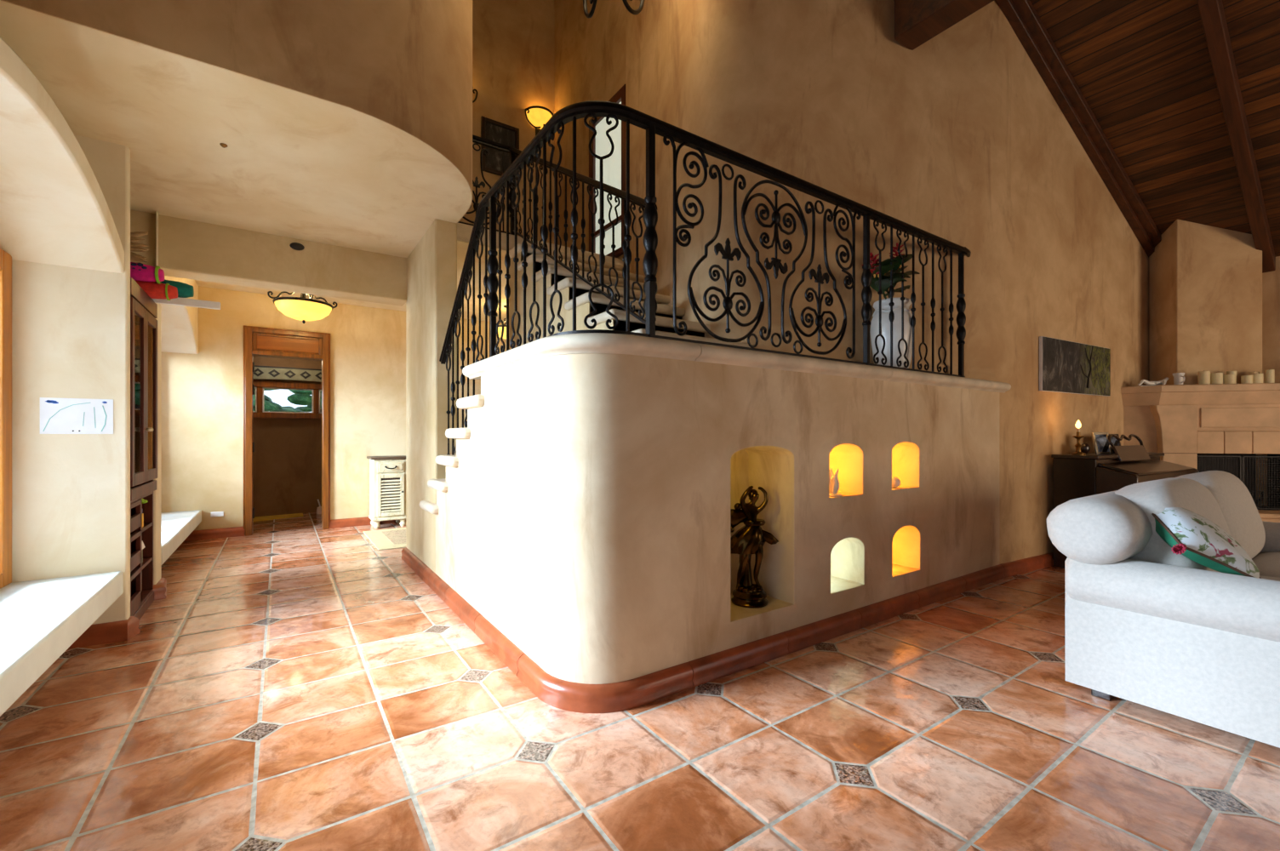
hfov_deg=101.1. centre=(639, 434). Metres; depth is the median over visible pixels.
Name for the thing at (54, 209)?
wall
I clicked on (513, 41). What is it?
wall
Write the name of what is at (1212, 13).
beam
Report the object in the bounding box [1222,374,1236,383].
pillar candle
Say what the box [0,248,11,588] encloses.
window
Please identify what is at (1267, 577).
seat cushion
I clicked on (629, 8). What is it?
chandelier
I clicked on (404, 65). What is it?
wall
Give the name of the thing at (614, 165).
window
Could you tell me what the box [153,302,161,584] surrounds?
trim
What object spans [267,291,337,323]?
bowl light
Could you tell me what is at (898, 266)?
flower
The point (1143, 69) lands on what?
ceiling
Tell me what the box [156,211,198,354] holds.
wall
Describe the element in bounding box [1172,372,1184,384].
cup
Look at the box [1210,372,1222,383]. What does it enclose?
pillar candle
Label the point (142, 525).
box
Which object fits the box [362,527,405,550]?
area rug
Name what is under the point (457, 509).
staircase
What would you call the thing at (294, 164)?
ceiling
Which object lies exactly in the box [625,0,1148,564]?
wall
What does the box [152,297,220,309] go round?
board
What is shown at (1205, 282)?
wall
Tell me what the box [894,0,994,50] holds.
beam
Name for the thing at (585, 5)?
chandelier
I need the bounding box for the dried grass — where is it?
[130,231,148,262]
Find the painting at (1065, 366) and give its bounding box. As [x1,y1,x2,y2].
[1039,336,1110,396]
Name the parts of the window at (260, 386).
sash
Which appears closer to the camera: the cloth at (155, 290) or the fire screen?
the cloth at (155, 290)
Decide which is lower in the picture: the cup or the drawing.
the drawing
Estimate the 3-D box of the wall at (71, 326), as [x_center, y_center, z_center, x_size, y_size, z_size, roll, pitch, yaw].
[-3.261,-0.263,3.000,0.515,2.926,0.072,0,0,-34]
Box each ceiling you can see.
[0,0,506,323]
[1029,0,1279,257]
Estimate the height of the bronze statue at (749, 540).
0.668 m
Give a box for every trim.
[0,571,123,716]
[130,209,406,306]
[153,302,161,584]
[161,509,201,565]
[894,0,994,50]
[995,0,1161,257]
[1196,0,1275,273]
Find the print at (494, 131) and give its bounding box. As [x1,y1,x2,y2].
[485,121,514,171]
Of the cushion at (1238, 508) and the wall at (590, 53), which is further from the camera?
the wall at (590, 53)
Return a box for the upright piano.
[1051,434,1199,568]
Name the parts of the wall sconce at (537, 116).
plate, lamp shade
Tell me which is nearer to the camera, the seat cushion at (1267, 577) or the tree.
the seat cushion at (1267, 577)
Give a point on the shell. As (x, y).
(895, 481)
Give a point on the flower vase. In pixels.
(874, 331)
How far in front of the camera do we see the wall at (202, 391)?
6.28 m
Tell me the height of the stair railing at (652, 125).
1.837 m
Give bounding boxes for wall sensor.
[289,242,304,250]
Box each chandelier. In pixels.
[582,0,597,17]
[622,0,644,14]
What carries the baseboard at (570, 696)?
attached to the wall at (611, 483)
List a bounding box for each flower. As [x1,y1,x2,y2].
[861,262,906,299]
[869,251,910,298]
[883,242,919,289]
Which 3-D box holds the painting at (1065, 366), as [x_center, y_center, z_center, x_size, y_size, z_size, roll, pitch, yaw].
[4.235,-0.643,5.098,1.406,0.493,0.043,0,0,-29]
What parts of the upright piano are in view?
panel, lid, rail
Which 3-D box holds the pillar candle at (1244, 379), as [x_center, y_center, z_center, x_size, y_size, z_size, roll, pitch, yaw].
[6.084,-0.555,5.282,0.080,0.091,0.080,0,0,-34]
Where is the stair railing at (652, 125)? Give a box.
[439,100,971,477]
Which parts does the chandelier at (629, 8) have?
arm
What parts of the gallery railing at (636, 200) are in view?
fleur stem, newel post, handrail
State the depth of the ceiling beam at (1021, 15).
4.98 m
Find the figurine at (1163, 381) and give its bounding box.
[1137,377,1168,386]
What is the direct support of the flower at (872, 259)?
in the flower vase
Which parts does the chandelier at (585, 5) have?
arm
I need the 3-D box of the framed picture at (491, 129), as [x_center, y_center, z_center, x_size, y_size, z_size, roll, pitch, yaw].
[-1.705,-3.490,6.437,0.470,0.640,0.037,0,0,-34]
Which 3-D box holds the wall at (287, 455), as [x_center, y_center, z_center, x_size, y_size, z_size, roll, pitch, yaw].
[-5.233,-0.150,8.112,3.500,2.700,0.140,0,0,-34]
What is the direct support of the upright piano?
on the floor
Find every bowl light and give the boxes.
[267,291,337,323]
[496,304,506,339]
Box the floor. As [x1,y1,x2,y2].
[0,512,1279,850]
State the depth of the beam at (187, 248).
4.47 m
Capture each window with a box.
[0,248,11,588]
[252,380,321,418]
[588,84,625,257]
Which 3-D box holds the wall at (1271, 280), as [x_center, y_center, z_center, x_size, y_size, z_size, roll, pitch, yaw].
[7.914,-0.900,3.917,0.210,4.200,5.950,0,0,-34]
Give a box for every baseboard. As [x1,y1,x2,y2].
[67,616,140,649]
[152,530,198,600]
[197,526,244,540]
[329,516,395,528]
[401,547,525,676]
[517,653,693,713]
[688,552,1053,687]
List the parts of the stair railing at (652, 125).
newel post, newel post, handrail, fleur stem, fleur stem, fleur stem, newel post, newel post, rail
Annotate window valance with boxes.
[252,365,321,382]
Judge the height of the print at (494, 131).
0.550 m
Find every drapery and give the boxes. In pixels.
[762,530,778,544]
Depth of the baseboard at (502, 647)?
3.29 m
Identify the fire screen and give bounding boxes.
[1197,455,1279,509]
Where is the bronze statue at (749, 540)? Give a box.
[730,485,778,608]
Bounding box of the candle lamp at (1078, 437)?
[1071,419,1085,455]
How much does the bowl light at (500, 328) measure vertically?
0.466 m
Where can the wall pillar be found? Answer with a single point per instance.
(431, 265)
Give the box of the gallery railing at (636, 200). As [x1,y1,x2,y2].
[457,134,657,324]
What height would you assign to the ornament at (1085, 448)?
0.106 m
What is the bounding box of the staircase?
[419,222,1011,613]
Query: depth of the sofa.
2.27 m
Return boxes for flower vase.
[869,297,912,368]
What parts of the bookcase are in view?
drawer, drawer, drawer, door, pane, drawer rail, crown, shelf, shelf, knob, pane, door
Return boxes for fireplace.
[1120,382,1279,522]
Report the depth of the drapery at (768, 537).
2.99 m
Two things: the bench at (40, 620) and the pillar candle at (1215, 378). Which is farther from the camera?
the pillar candle at (1215, 378)
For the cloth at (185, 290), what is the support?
on the board
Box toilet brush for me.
[316,499,321,514]
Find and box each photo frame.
[1091,432,1112,454]
[1108,434,1120,453]
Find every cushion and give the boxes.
[1114,477,1232,572]
[1151,507,1261,578]
[1176,470,1265,559]
[1251,551,1279,577]
[1259,575,1279,581]
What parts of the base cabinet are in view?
moulding, drawer, door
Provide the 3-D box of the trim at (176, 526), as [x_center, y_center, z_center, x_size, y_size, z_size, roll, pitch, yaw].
[-4.562,0.932,4.907,0.515,0.135,2.470,0,0,-34]
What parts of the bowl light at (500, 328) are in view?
lamp shade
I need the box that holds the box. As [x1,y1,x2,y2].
[141,513,143,527]
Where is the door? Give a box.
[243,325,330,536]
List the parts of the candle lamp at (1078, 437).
flame bulb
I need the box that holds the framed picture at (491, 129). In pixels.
[480,115,519,180]
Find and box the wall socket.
[210,511,223,517]
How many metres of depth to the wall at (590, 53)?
6.26 m
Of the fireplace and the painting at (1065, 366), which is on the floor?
the fireplace
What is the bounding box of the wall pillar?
[405,218,457,573]
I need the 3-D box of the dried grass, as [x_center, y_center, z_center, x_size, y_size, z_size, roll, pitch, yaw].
[-3.276,-1.129,3.291,0.302,0.357,0.131,0,0,-34]
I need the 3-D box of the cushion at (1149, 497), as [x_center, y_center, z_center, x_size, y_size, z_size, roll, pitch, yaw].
[2.703,0.500,2.674,0.970,0.552,0.362,0,0,-34]
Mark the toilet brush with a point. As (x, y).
(319, 508)
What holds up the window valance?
attached to the window at (260, 386)
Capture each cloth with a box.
[134,280,177,300]
[154,279,194,297]
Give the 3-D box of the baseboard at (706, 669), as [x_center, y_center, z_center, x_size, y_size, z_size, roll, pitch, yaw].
[3.231,1.146,4.369,7.018,0.108,0.360,0,0,-34]
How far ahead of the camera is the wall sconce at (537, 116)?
6.61 m
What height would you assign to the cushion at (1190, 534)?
0.400 m
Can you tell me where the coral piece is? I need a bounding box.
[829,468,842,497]
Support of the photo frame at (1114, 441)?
on the upright piano
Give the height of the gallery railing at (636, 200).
2.264 m
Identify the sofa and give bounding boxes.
[1046,470,1279,748]
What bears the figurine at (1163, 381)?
on the fireplace
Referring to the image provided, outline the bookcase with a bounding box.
[130,277,157,619]
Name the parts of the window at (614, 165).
pane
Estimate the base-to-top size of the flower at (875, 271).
0.236 m
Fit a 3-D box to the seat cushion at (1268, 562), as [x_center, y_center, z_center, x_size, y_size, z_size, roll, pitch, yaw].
[3.775,0.815,2.806,1.040,0.209,0.740,0,0,-34]
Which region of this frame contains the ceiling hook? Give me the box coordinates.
[219,142,227,148]
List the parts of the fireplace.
lintel panel, log grate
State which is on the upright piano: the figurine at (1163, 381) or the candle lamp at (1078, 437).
the candle lamp at (1078, 437)
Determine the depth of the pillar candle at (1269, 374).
5.24 m
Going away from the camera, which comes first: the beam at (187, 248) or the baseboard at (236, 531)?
the beam at (187, 248)
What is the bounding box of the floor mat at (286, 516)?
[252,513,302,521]
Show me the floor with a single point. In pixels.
(294, 684)
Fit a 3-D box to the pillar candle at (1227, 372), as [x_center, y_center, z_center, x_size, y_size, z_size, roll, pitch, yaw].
[6.054,-0.586,5.392,0.072,0.153,0.072,0,0,-34]
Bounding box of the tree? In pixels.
[252,388,321,412]
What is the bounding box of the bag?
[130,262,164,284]
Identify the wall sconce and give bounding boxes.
[472,86,477,102]
[524,105,553,135]
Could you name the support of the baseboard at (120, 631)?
on the floor
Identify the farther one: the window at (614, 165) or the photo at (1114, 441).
the window at (614, 165)
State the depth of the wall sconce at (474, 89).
6.18 m
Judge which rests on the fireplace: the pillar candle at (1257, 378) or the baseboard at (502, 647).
the pillar candle at (1257, 378)
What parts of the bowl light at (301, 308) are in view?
arm, lamp shade, arm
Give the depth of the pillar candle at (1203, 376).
5.36 m
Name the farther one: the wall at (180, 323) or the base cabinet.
the base cabinet
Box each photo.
[1095,434,1109,451]
[1110,436,1119,448]
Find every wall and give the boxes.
[0,0,472,223]
[0,36,124,273]
[11,134,130,624]
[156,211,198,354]
[161,285,506,530]
[252,355,321,516]
[459,0,554,244]
[480,353,999,684]
[554,0,625,259]
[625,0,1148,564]
[1148,219,1262,385]
[1256,256,1279,506]
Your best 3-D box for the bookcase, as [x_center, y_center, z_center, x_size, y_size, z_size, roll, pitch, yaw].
[-3.475,0.125,3.390,0.510,2.150,0.802,0,0,-34]
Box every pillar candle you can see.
[1198,370,1210,384]
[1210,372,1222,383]
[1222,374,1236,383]
[1226,371,1236,374]
[1240,375,1252,383]
[1249,373,1263,382]
[1264,369,1274,382]
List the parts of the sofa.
frame, arm, arm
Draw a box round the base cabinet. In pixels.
[366,455,405,528]
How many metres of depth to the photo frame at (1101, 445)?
4.84 m
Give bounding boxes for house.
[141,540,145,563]
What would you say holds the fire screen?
in the fireplace
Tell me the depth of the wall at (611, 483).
2.72 m
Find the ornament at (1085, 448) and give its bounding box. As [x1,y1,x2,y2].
[1080,442,1090,453]
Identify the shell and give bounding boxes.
[891,476,900,487]
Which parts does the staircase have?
landing skirting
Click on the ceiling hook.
(224, 145)
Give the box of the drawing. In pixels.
[40,397,113,434]
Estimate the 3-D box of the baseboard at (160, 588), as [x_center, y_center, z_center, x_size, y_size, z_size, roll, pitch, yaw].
[-4.458,1.146,4.811,0.559,0.108,2.727,0,0,-34]
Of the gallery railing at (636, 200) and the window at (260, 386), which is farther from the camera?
the window at (260, 386)
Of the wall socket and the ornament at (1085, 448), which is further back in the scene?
the wall socket
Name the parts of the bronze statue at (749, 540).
sash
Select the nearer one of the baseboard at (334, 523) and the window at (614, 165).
the window at (614, 165)

